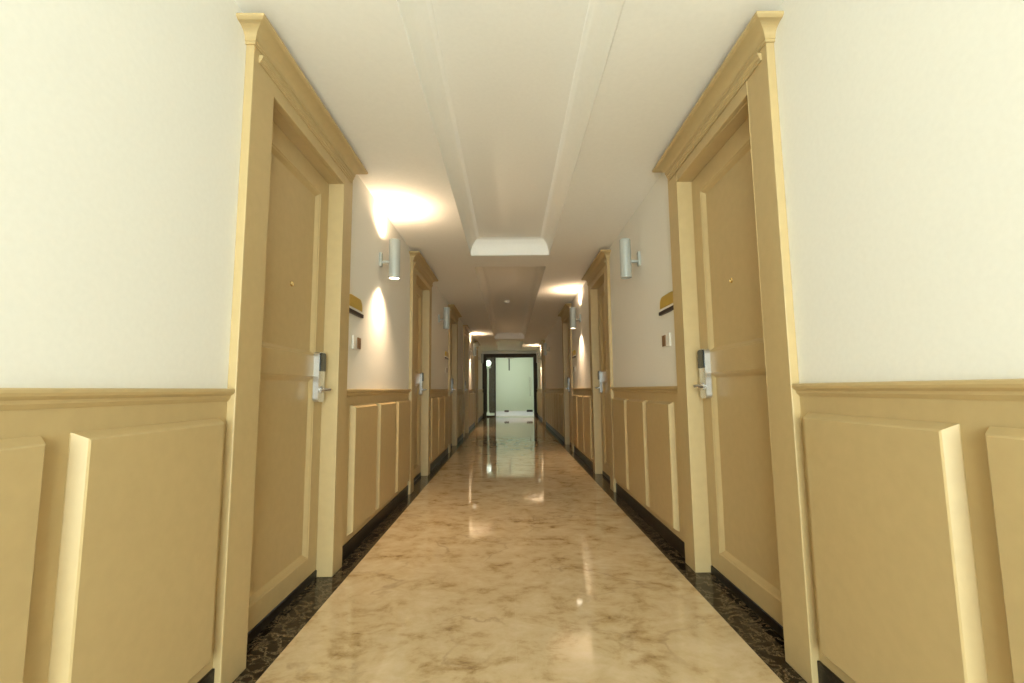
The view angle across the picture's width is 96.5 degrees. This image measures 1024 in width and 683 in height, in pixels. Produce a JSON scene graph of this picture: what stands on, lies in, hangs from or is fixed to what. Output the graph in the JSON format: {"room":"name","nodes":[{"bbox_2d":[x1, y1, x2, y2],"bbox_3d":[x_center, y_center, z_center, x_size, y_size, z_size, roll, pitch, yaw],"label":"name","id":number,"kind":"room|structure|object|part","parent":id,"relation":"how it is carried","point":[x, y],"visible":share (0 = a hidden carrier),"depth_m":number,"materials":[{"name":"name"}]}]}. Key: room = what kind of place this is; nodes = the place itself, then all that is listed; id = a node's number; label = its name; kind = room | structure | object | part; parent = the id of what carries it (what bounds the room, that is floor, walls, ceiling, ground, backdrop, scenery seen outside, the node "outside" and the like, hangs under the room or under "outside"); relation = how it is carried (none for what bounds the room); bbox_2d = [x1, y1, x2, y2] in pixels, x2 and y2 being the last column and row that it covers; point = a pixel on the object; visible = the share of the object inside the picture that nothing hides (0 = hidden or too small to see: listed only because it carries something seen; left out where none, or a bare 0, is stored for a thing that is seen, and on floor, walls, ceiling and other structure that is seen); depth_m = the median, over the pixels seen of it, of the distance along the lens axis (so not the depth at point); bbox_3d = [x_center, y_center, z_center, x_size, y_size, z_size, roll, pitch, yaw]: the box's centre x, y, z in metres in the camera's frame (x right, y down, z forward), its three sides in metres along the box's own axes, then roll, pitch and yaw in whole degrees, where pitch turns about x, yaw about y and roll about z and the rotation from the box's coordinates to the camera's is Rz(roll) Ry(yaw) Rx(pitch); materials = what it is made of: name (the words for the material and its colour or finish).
{"room":"hotel corridor","nodes":[
{"label":"hotel corridor","id":0,"kind":"room"},
{"bbox_2d":[0,0,481,388],"bbox_3d":[-1.114,0.457,7.527,0.144,2.680,19.120,0,-6,0],"label":"wall","id":1,"kind":"structure","parent":0,"point":[121,120],"depth_m":1.22,"materials":[{"name":"white paint"}]},
{"bbox_2d":[0,388,234,682],"bbox_3d":[-0.975,0.442,-0.187,0.037,0.924,3.530,0,-6,0],"label":"wainscot","id":2,"kind":"structure","parent":1,"relation":"attached to","point":[111,498],"depth_m":1.10,"materials":[{"name":"beige wood"}]},
{"bbox_3d":[-0.977,0.561,0.662,0.033,0.784,0.529,0,-6,0],"label":"raised panel","id":3,"kind":"part","parent":2,"relation":"part of","materials":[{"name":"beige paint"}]},
{"bbox_3d":[-0.982,0.005,-0.142,0.030,0.046,3.530,0,-6,0],"label":"chair rail","id":4,"kind":"part","parent":2,"relation":"part of","materials":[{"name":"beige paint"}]},
{"bbox_3d":[-0.981,0.623,1.256,0.033,0.784,0.529,0,-6,0],"label":"raised panel","id":5,"kind":"part","parent":2,"relation":"part of","materials":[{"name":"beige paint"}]},
{"bbox_2d":[213,13,367,682],"bbox_3d":[-1.023,0.041,2.188,0.226,2.394,1.252,0,-6,0],"label":"door","id":6,"kind":"structure","parent":1,"relation":"in","point":[281,528],"depth_m":2.13,"materials":[{"name":"beige wood"}]},
{"bbox_3d":[-0.972,-1.114,2.309,0.102,0.072,1.252,0,-6,0],"label":"crown moulding","id":7,"kind":"part","parent":6,"relation":"part of","materials":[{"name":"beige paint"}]},
{"bbox_3d":[-0.982,-1.048,2.303,0.017,0.031,1.044,0,-6,0],"label":"bead moulding","id":8,"kind":"part","parent":6,"relation":"part of","materials":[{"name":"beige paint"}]},
{"bbox_3d":[-1.014,0.258,2.450,0.046,0.040,0.135,0,-6,0],"label":"lever handle","id":9,"kind":"part","parent":6,"relation":"part of","materials":[{"name":"metal"}]},
{"bbox_2d":[197,415,482,682],"bbox_3d":[-1.025,1.746,7.403,0.012,0.088,18.900,0,-6,0],"label":"baseboard","id":10,"kind":"structure","parent":1,"relation":"attached to","point":[364,532],"depth_m":3.27,"materials":[{"name":"stone"}]},
{"bbox_2d":[349,294,363,317],"bbox_3d":[-1.011,-0.230,2.947,0.020,0.119,0.298,0,-6,0],"label":"plate","id":11,"kind":"object","parent":1,"relation":"attached to","point":[355,304],"visible":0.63,"depth_m":2.94,"materials":[{"name":"gold metal"}]},
{"bbox_3d":[-1.014,-0.251,2.949,0.014,0.077,0.274,0,-6,0],"label":"plate","id":12,"kind":"part","parent":11,"relation":"part of","materials":[{"name":"gold metal"}]},
{"bbox_2d":[352,335,360,349],"bbox_3d":[-1.009,0.009,2.975,0.016,0.086,0.136,0,-6,0],"label":"wall switch","id":13,"kind":"object","parent":1,"relation":"attached to","point":[356,341],"visible":1,"depth_m":2.96,"materials":[{"name":"white plastic"}]},
{"bbox_2d":[343,389,410,544],"bbox_3d":[-0.996,0.836,3.573,0.037,0.924,1.808,0,-6,0],"label":"wainscot","id":14,"kind":"structure","parent":1,"relation":"attached to","point":[377,442],"depth_m":3.23,"materials":[{"name":"beige wood"}]},
{"bbox_3d":[-0.990,0.812,3.059,0.033,0.784,0.500,0,-6,0],"label":"raised panel","id":15,"kind":"part","parent":14,"relation":"part of","materials":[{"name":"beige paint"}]},
{"bbox_3d":[-1.003,0.400,3.619,0.030,0.046,1.808,0,-6,0],"label":"chair rail","id":16,"kind":"part","parent":14,"relation":"part of","materials":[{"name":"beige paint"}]},
{"bbox_3d":[-0.993,0.871,3.616,0.033,0.784,0.500,0,-6,0],"label":"raised panel","id":17,"kind":"part","parent":14,"relation":"part of","materials":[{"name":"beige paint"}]},
{"bbox_3d":[-0.997,0.929,4.173,0.033,0.784,0.500,0,-6,0],"label":"raised panel","id":18,"kind":"part","parent":14,"relation":"part of","materials":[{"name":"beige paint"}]},
{"bbox_2d":[379,238,399,279],"bbox_3d":[-0.948,-0.638,3.551,0.157,0.306,0.086,0,-6,0],"label":"wall lamp","id":19,"kind":"object","parent":1,"relation":"attached to","point":[394,244],"visible":1,"depth_m":3.52,"materials":[{"name":"grey metal"}]},
{"bbox_3d":[-0.912,-0.639,3.551,0.086,0.306,0.086,0,-6,0],"label":"lamp shade","id":20,"kind":"part","parent":19,"relation":"part of","materials":[{"name":"grey metal"}]},
{"bbox_2d":[408,251,437,493],"bbox_3d":[-1.039,0.345,5.092,0.226,2.394,1.252,0,-6,0],"label":"door","id":21,"kind":"structure","parent":1,"relation":"in","point":[422,278],"depth_m":5.36,"materials":[{"name":"beige wood"}]},
{"bbox_3d":[-0.988,-0.810,5.214,0.102,0.072,1.252,0,-6,0],"label":"crown moulding","id":22,"kind":"part","parent":21,"relation":"part of","materials":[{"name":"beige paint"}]},
{"bbox_3d":[-0.997,-0.744,5.207,0.017,0.031,1.044,0,-6,0],"label":"bead moulding","id":23,"kind":"part","parent":21,"relation":"part of","materials":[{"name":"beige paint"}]},
{"bbox_2d":[430,389,449,463],"bbox_3d":[-1.011,1.139,6.467,0.037,0.924,1.788,0,-6,0],"label":"wainscot","id":24,"kind":"structure","parent":1,"relation":"attached to","point":[439,434],"depth_m":6.25,"materials":[{"name":"beige wood"}]},
{"bbox_3d":[-1.006,1.110,5.900,0.033,0.784,0.505,0,-6,0],"label":"raised panel","id":25,"kind":"part","parent":24,"relation":"part of","materials":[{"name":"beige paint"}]},
{"bbox_3d":[-1.019,0.703,6.513,0.030,0.046,1.788,0,-6,0],"label":"chair rail","id":26,"kind":"part","parent":24,"relation":"part of","materials":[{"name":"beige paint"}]},
{"bbox_3d":[-1.009,1.169,6.464,0.033,0.784,0.505,0,-6,0],"label":"raised panel","id":27,"kind":"part","parent":24,"relation":"part of","materials":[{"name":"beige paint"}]},
{"bbox_3d":[-1.012,1.228,7.027,0.033,0.784,0.505,0,-6,0],"label":"raised panel","id":28,"kind":"part","parent":24,"relation":"part of","materials":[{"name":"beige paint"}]},
{"bbox_2d":[438,307,449,328],"bbox_3d":[-0.964,-0.331,6.485,0.157,0.306,0.086,0,-6,0],"label":"wall lamp","id":29,"kind":"object","parent":1,"relation":"attached to","point":[446,314],"visible":1,"depth_m":6.46,"materials":[{"name":"grey metal"}]},
{"bbox_3d":[-0.928,-0.331,6.485,0.086,0.306,0.086,0,-6,0],"label":"lamp shade","id":30,"kind":"part","parent":29,"relation":"part of","materials":[{"name":"grey metal"}]},
{"bbox_2d":[448,304,461,452],"bbox_3d":[-1.055,0.648,7.976,0.226,2.394,1.252,0,-6,0],"label":"door","id":31,"kind":"structure","parent":1,"relation":"in","point":[454,313],"depth_m":8.30,"materials":[{"name":"beige wood"}]},
{"bbox_3d":[-1.088,0.676,7.973,0.159,2.338,1.112,0,-6,0],"label":"frame","id":32,"kind":"part","parent":31,"relation":"part of","materials":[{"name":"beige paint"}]},
{"bbox_3d":[-1.003,-0.507,8.098,0.102,0.072,1.252,0,-6,0],"label":"crown moulding","id":33,"kind":"part","parent":31,"relation":"part of","materials":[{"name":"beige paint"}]},
{"bbox_2d":[457,389,463,437],"bbox_3d":[-1.026,1.416,9.103,0.037,0.924,1.288,0,-6,0],"label":"wainscot","id":34,"kind":"structure","parent":1,"relation":"attached to","point":[460,406],"depth_m":8.95,"materials":[{"name":"beige wood"}]},
{"bbox_3d":[-1.022,1.414,8.801,0.033,0.784,0.538,0,-6,0],"label":"raised panel","id":35,"kind":"part","parent":34,"relation":"part of","materials":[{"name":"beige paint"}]},
{"bbox_3d":[-1.025,1.477,9.398,0.033,0.784,0.538,0,-6,0],"label":"raised panel","id":36,"kind":"part","parent":34,"relation":"part of","materials":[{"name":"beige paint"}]},
{"bbox_2d":[463,325,471,436],"bbox_3d":[-1.068,0.898,10.363,0.226,2.394,1.252,0,-6,0],"label":"door","id":37,"kind":"structure","parent":1,"relation":"in","point":[466,330],"depth_m":10.70,"materials":[{"name":"beige wood"}]},
{"bbox_3d":[-1.101,0.926,10.360,0.159,2.338,1.112,0,-6,0],"label":"frame","id":38,"kind":"part","parent":37,"relation":"part of","materials":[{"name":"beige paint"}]},
{"bbox_3d":[-1.016,-0.257,10.485,0.102,0.072,1.252,0,-6,0],"label":"crown moulding","id":39,"kind":"part","parent":37,"relation":"part of","materials":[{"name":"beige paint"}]},
{"bbox_2d":[469,389,475,426],"bbox_3d":[-1.041,1.710,11.912,0.037,0.924,2.138,0,-6,0],"label":"wainscot","id":40,"kind":"structure","parent":1,"relation":"attached to","point":[472,399],"depth_m":11.82,"materials":[{"name":"beige wood"}]},
{"bbox_3d":[-1.035,1.660,11.145,0.033,0.784,0.450,0,-6,0],"label":"raised panel","id":41,"kind":"part","parent":40,"relation":"part of","materials":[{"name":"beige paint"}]},
{"bbox_3d":[-1.037,1.713,11.654,0.033,0.784,0.450,0,-6,0],"label":"raised panel","id":42,"kind":"part","parent":40,"relation":"part of","materials":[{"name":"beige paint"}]},
{"bbox_3d":[-1.040,1.767,12.164,0.033,0.784,0.450,0,-6,0],"label":"raised panel","id":43,"kind":"part","parent":40,"relation":"part of","materials":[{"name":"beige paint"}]},
{"bbox_3d":[-1.043,1.820,12.674,0.033,0.784,0.450,0,-6,0],"label":"raised panel","id":44,"kind":"part","parent":40,"relation":"part of","materials":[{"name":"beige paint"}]},
{"bbox_2d":[470,344,475,355],"bbox_3d":[-0.992,0.215,11.686,0.157,0.306,0.086,0,-6,0],"label":"wall lamp","id":45,"kind":"object","parent":1,"relation":"attached to","point":[474,345],"visible":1,"depth_m":11.65,"materials":[{"name":"grey metal"}]},
{"bbox_3d":[-0.957,0.214,11.686,0.086,0.306,0.086,0,-6,0],"label":"lamp shade","id":46,"kind":"part","parent":45,"relation":"part of","materials":[{"name":"grey metal"}]},
{"bbox_2d":[474,341,479,424],"bbox_3d":[-1.085,1.237,13.595,0.226,2.394,1.252,0,-6,0],"label":"door","id":47,"kind":"structure","parent":1,"relation":"in","point":[477,343],"depth_m":13.92,"materials":[{"name":"beige wood"}]},
{"bbox_3d":[-1.119,1.265,13.592,0.159,2.338,1.112,0,-6,0],"label":"frame","id":48,"kind":"part","parent":47,"relation":"part of","materials":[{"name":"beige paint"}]},
{"bbox_2d":[478,389,482,418],"bbox_3d":[-1.060,2.083,15.468,0.037,0.924,2.788,0,-6,0],"label":"wainscot","id":49,"kind":"structure","parent":1,"relation":"attached to","point":[480,391],"depth_m":15.10,"materials":[{"name":"beige wood"}]},
{"bbox_3d":[-1.053,2.007,14.457,0.033,0.784,0.613,0,-6,0],"label":"raised panel","id":50,"kind":"part","parent":49,"relation":"part of","materials":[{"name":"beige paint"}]},
{"bbox_2d":[234,0,783,350],"bbox_3d":[-0.037,-0.740,7.609,2.032,0.201,19.020,0,-6,0],"label":"ceiling","id":51,"kind":"structure","parent":0,"point":[508,144],"depth_m":2.49,"materials":[{"name":"paint"}]},
{"bbox_3d":[-0.078,0.058,15.076,0.848,0.171,3.200,0,-6,0],"label":"cove moulding","id":52,"kind":"part","parent":51,"relation":"part of","materials":[{"name":"paint"}]},
{"bbox_3d":[-0.046,-0.559,9.193,0.848,0.171,7.730,0,-6,0],"label":"cove moulding","id":53,"kind":"part","parent":51,"relation":"part of","materials":[{"name":"paint"}]},
{"bbox_3d":[-0.005,-1.345,1.694,0.848,0.171,6.490,0,-6,0],"label":"cove moulding","id":54,"kind":"part","parent":51,"relation":"part of","materials":[{"name":"paint"}]},
{"bbox_2d":[482,351,536,353],"bbox_3d":[-0.089,0.286,17.113,2.320,0.360,0.100,0,-6,0],"label":"wall","id":55,"kind":"structure","parent":0,"point":[483,352],"depth_m":17.05,"materials":[{"name":"white paint"}]},
{"bbox_2d":[232,412,806,682],"bbox_3d":[-0.023,1.978,8.993,4.600,0.060,22.100,0,-6,0],"label":"floor","id":56,"kind":"structure","parent":0,"point":[512,564],"depth_m":2.20,"materials":[{"name":"beige stone"}]},
{"bbox_2d":[487,360,490,415],"bbox_3d":[-0.942,1.816,18.004,0.250,2.160,0.250,0,-6,0],"label":"lamp post","id":57,"kind":"object","parent":56,"relation":"on","point":[488,361],"visible":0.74,"depth_m":17.98,"materials":[{"name":"white metal"}]},
{"bbox_2d":[532,357,533,411],"bbox_3d":[-0.087,1.519,18.568,4.600,2.950,3.150,0,-6,0],"label":"wall","id":58,"kind":"structure","parent":0,"point":[532,357],"depth_m":19.98,"materials":[{"name":"white paint"}]},
{"bbox_2d":[487,358,494,412],"bbox_3d":[-1.129,1.851,19.960,0.830,2.500,0.100,0,-6,0],"label":"door","id":59,"kind":"structure","parent":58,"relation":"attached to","point":[491,370],"depth_m":19.89,"materials":[{"name":"grey glass"}]},
{"bbox_2d":[482,353,537,416],"bbox_3d":[-0.076,1.614,16.941,2.032,2.330,0.107,0,-6,0],"label":"door","id":60,"kind":"structure","parent":58,"relation":"attached to","point":[514,374],"depth_m":16.94,"materials":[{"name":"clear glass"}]},
{"bbox_3d":[0.086,1.592,16.955,1.365,1.965,0.012,0,-6,0],"label":"glass","id":61,"kind":"part","parent":60,"relation":"part of","materials":[{"name":"grey"}]},
{"bbox_3d":[0.096,2.644,16.845,1.365,0.170,0.032,0,-6,0],"label":"rail","id":62,"kind":"part","parent":60,"relation":"part of","materials":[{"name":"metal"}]},
{"bbox_2d":[537,0,1023,388],"bbox_3d":[1.062,0.439,7.541,0.144,2.680,19.120,0,-6,0],"label":"wall","id":63,"kind":"structure","parent":0,"point":[902,121],"depth_m":1.24,"materials":[{"name":"white paint"}]},
{"bbox_2d":[536,353,540,362],"bbox_3d":[0.865,0.537,14.930,0.157,0.306,0.086,0,-6,0],"label":"wall lamp","id":64,"kind":"object","parent":63,"relation":"attached to","point":[537,354],"visible":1,"depth_m":14.90,"materials":[{"name":"grey metal"}]},
{"bbox_3d":[0.829,0.538,14.930,0.086,0.306,0.086,0,-6,0],"label":"lamp shade","id":65,"kind":"part","parent":64,"relation":"part of","materials":[{"name":"grey metal"}]},
{"bbox_2d":[537,389,541,416],"bbox_3d":[0.934,2.066,15.480,0.037,0.924,2.788,0,-6,0],"label":"wainscot","id":66,"kind":"structure","parent":63,"relation":"attached to","point":[539,391],"depth_m":15.25,"materials":[{"name":"beige wood"}]},
{"bbox_3d":[0.934,2.061,15.142,0.033,0.784,0.613,0,-6,0],"label":"raised panel","id":67,"kind":"part","parent":66,"relation":"part of","materials":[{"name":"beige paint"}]},
{"bbox_3d":[0.938,1.990,14.470,0.033,0.784,0.613,0,-6,0],"label":"raised panel","id":68,"kind":"part","parent":66,"relation":"part of","materials":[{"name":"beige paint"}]},
{"bbox_2d":[539,340,545,424],"bbox_3d":[0.969,1.219,13.608,0.226,2.394,1.252,0,-6,0],"label":"door","id":69,"kind":"structure","parent":63,"relation":"in","point":[542,341],"depth_m":13.95,"materials":[{"name":"beige wood"}]},
{"bbox_3d":[1.003,1.248,13.606,0.158,2.335,1.112,0,-6,0],"label":"frame","id":70,"kind":"part","parent":69,"relation":"part of","materials":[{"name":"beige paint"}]},
{"bbox_2d":[543,343,549,354],"bbox_3d":[0.882,0.199,11.698,0.157,0.306,0.086,0,-6,0],"label":"wall lamp","id":71,"kind":"object","parent":63,"relation":"attached to","point":[545,350],"visible":1,"depth_m":11.67,"materials":[{"name":"grey metal"}]},
{"bbox_3d":[0.847,0.199,11.698,0.086,0.306,0.086,0,-6,0],"label":"lamp shade","id":72,"kind":"part","parent":71,"relation":"part of","materials":[{"name":"grey metal"}]},
{"bbox_2d":[545,388,563,436],"bbox_3d":[0.960,1.568,10.731,0.037,0.924,4.538,0,-6,0],"label":"wainscot","id":73,"kind":"structure","parent":63,"relation":"attached to","point":[554,402],"depth_m":9.97,"materials":[{"name":"beige wood"}]},
{"bbox_3d":[0.948,1.801,12.665,0.033,0.784,0.494,0,-6,0],"label":"raised panel","id":74,"kind":"part","parent":73,"relation":"part of","materials":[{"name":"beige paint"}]},
{"bbox_3d":[0.951,1.743,12.111,0.033,0.784,0.494,0,-6,0],"label":"raised panel","id":75,"kind":"part","parent":73,"relation":"part of","materials":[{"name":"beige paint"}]},
{"bbox_3d":[0.954,1.685,11.558,0.033,0.784,0.494,0,-6,0],"label":"raised panel","id":76,"kind":"part","parent":73,"relation":"part of","materials":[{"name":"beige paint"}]},
{"bbox_3d":[0.957,1.627,11.005,0.033,0.784,0.494,0,-6,0],"label":"raised panel","id":77,"kind":"part","parent":73,"relation":"part of","materials":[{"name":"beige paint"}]},
{"bbox_3d":[0.960,1.569,10.452,0.033,0.784,0.494,0,-6,0],"label":"raised panel","id":78,"kind":"part","parent":73,"relation":"part of","materials":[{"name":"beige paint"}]},
{"bbox_3d":[0.960,1.131,10.777,0.030,0.046,4.538,0,-6,0],"label":"chair rail","id":79,"kind":"part","parent":73,"relation":"part of","materials":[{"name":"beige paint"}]},
{"bbox_3d":[0.963,1.511,9.898,0.033,0.784,0.494,0,-6,0],"label":"raised panel","id":80,"kind":"part","parent":73,"relation":"part of","materials":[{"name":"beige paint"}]},
{"bbox_3d":[0.966,1.453,9.345,0.033,0.784,0.494,0,-6,0],"label":"raised panel","id":81,"kind":"part","parent":73,"relation":"part of","materials":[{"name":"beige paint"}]},
{"bbox_3d":[0.969,1.395,8.792,0.033,0.784,0.494,0,-6,0],"label":"raised panel","id":82,"kind":"part","parent":73,"relation":"part of","materials":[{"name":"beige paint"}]},
{"bbox_2d":[558,303,573,451],"bbox_3d":[0.999,0.630,7.989,0.226,2.394,1.252,0,-6,0],"label":"door","id":83,"kind":"structure","parent":63,"relation":"in","point":[564,313],"depth_m":8.32,"materials":[{"name":"beige wood"}]},
{"bbox_3d":[0.927,-0.524,8.110,0.102,0.072,1.252,0,-6,0],"label":"crown moulding","id":84,"kind":"part","parent":83,"relation":"part of","materials":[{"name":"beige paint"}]},
{"bbox_2d":[570,307,580,328],"bbox_3d":[0.910,-0.338,6.576,0.157,0.306,0.086,0,-6,0],"label":"wall lamp","id":85,"kind":"object","parent":63,"relation":"attached to","point":[573,319],"visible":1,"depth_m":6.55,"materials":[{"name":"grey metal"}]},
{"bbox_3d":[0.875,-0.338,6.576,0.086,0.306,0.086,0,-6,0],"label":"lamp shade","id":86,"kind":"part","parent":85,"relation":"part of","materials":[{"name":"grey metal"}]},
{"bbox_2d":[571,388,592,461],"bbox_3d":[0.984,1.122,6.480,0.037,0.924,1.788,0,-6,0],"label":"wainscot","id":87,"kind":"structure","parent":63,"relation":"attached to","point":[581,397],"depth_m":6.27,"materials":[{"name":"beige wood"}]},
{"bbox_3d":[0.979,1.211,7.040,0.033,0.784,0.505,0,-6,0],"label":"raised panel","id":88,"kind":"part","parent":87,"relation":"part of","materials":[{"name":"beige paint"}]},
{"bbox_3d":[0.982,1.152,6.477,0.033,0.784,0.505,0,-6,0],"label":"raised panel","id":89,"kind":"part","parent":87,"relation":"part of","materials":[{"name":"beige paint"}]},
{"bbox_3d":[0.983,0.686,6.526,0.030,0.046,1.788,0,-6,0],"label":"chair rail","id":90,"kind":"part","parent":87,"relation":"part of","materials":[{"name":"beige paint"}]},
{"bbox_3d":[0.985,1.093,5.913,0.033,0.784,0.505,0,-6,0],"label":"raised panel","id":91,"kind":"part","parent":87,"relation":"part of","materials":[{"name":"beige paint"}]},
{"bbox_2d":[581,249,615,491],"bbox_3d":[1.015,0.328,5.105,0.226,2.394,1.252,0,-6,0],"label":"door","id":92,"kind":"structure","parent":63,"relation":"in","point":[597,276],"depth_m":5.37,"materials":[{"name":"beige wood"}]},
{"bbox_3d":[0.942,-0.826,5.226,0.102,0.072,1.252,0,-6,0],"label":"crown moulding","id":93,"kind":"part","parent":92,"relation":"part of","materials":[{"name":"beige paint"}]},
{"bbox_3d":[0.954,-0.760,5.219,0.017,0.031,1.044,0,-6,0],"label":"bead moulding","id":94,"kind":"part","parent":92,"relation":"part of","materials":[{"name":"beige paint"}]},
{"bbox_2d":[619,238,640,278],"bbox_3d":[0.927,-0.651,3.593,0.157,0.306,0.086,0,-6,0],"label":"wall lamp","id":95,"kind":"object","parent":63,"relation":"attached to","point":[624,243],"visible":1,"depth_m":3.56,"materials":[{"name":"grey metal"}]},
{"bbox_3d":[0.891,-0.651,3.592,0.086,0.306,0.086,0,-6,0],"label":"lamp shade","id":96,"kind":"part","parent":95,"relation":"part of","materials":[{"name":"grey metal"}]},
{"bbox_2d":[611,386,683,541],"bbox_3d":[0.999,0.819,3.586,0.037,0.924,1.808,0,-6,0],"label":"wainscot","id":97,"kind":"structure","parent":63,"relation":"attached to","point":[646,438],"depth_m":3.23,"materials":[{"name":"beige wood"}]},
{"bbox_3d":[0.994,0.912,4.185,0.033,0.784,0.500,0,-6,0],"label":"raised panel","id":98,"kind":"part","parent":97,"relation":"part of","materials":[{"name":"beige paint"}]},
{"bbox_3d":[0.997,0.854,3.628,0.033,0.784,0.500,0,-6,0],"label":"raised panel","id":99,"kind":"part","parent":97,"relation":"part of","materials":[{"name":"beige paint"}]},
{"bbox_3d":[0.999,0.382,3.631,0.030,0.046,1.808,0,-6,0],"label":"chair rail","id":100,"kind":"part","parent":97,"relation":"part of","materials":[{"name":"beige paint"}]},
{"bbox_3d":[1.000,0.795,3.071,0.033,0.784,0.500,0,-6,0],"label":"raised panel","id":101,"kind":"part","parent":97,"relation":"part of","materials":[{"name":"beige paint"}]},
{"bbox_2d":[659,291,673,315],"bbox_3d":[1.005,-0.248,2.959,0.020,0.119,0.298,0,-6,0],"label":"plate","id":102,"kind":"object","parent":63,"relation":"attached to","point":[666,302],"visible":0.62,"depth_m":2.96,"materials":[{"name":"gold metal"}]},
{"bbox_3d":[1.008,-0.269,2.962,0.014,0.077,0.274,0,-6,0],"label":"plate","id":103,"kind":"part","parent":102,"relation":"part of","materials":[{"name":"gold metal"}]},
{"bbox_2d":[662,333,670,347],"bbox_3d":[1.007,-0.008,2.988,0.016,0.086,0.136,0,-6,0],"label":"wall switch","id":104,"kind":"object","parent":63,"relation":"attached to","point":[666,338],"visible":1,"depth_m":2.97,"materials":[{"name":"white plastic"}]},
{"bbox_2d":[538,415,844,682],"bbox_3d":[0.995,1.729,7.416,0.012,0.088,18.900,0,-6,0],"label":"baseboard","id":105,"kind":"structure","parent":63,"relation":"attached to","point":[825,675],"depth_m":3.16,"materials":[{"name":"stone"}]},
{"bbox_2d":[652,11,818,682],"bbox_3d":[1.031,0.023,2.201,0.226,2.394,1.252,0,-6,0],"label":"door","id":106,"kind":"structure","parent":63,"relation":"in","point":[746,519],"depth_m":2.14,"materials":[{"name":"beige wood"}]},
{"bbox_3d":[1.023,0.241,2.462,0.046,0.040,0.135,0,-6,0],"label":"lever handle","id":107,"kind":"part","parent":106,"relation":"part of","materials":[{"name":"metal"}]},
{"bbox_3d":[0.969,-1.065,2.315,0.017,0.031,1.044,0,-6,0],"label":"bead moulding","id":108,"kind":"part","parent":106,"relation":"part of","materials":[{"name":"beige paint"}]},
{"bbox_3d":[0.958,-1.131,2.322,0.102,0.072,1.252,0,-6,0],"label":"crown moulding","id":109,"kind":"part","parent":106,"relation":"part of","materials":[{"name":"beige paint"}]},
{"bbox_2d":[792,379,1023,682],"bbox_3d":[1.020,0.425,-0.175,0.037,0.924,3.530,0,-6,0],"label":"wainscot","id":110,"kind":"structure","parent":63,"relation":"attached to","point":[915,489],"depth_m":1.12,"materials":[{"name":"beige wood"}]},
{"bbox_3d":[1.020,-0.012,-0.129,0.030,0.046,3.530,0,-6,0],"label":"chair rail","id":111,"kind":"part","parent":110,"relation":"part of","materials":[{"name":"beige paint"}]},
{"bbox_3d":[1.014,0.544,0.675,0.033,0.784,0.529,0,-6,0],"label":"raised panel","id":112,"kind":"part","parent":110,"relation":"part of","materials":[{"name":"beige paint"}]}
]}

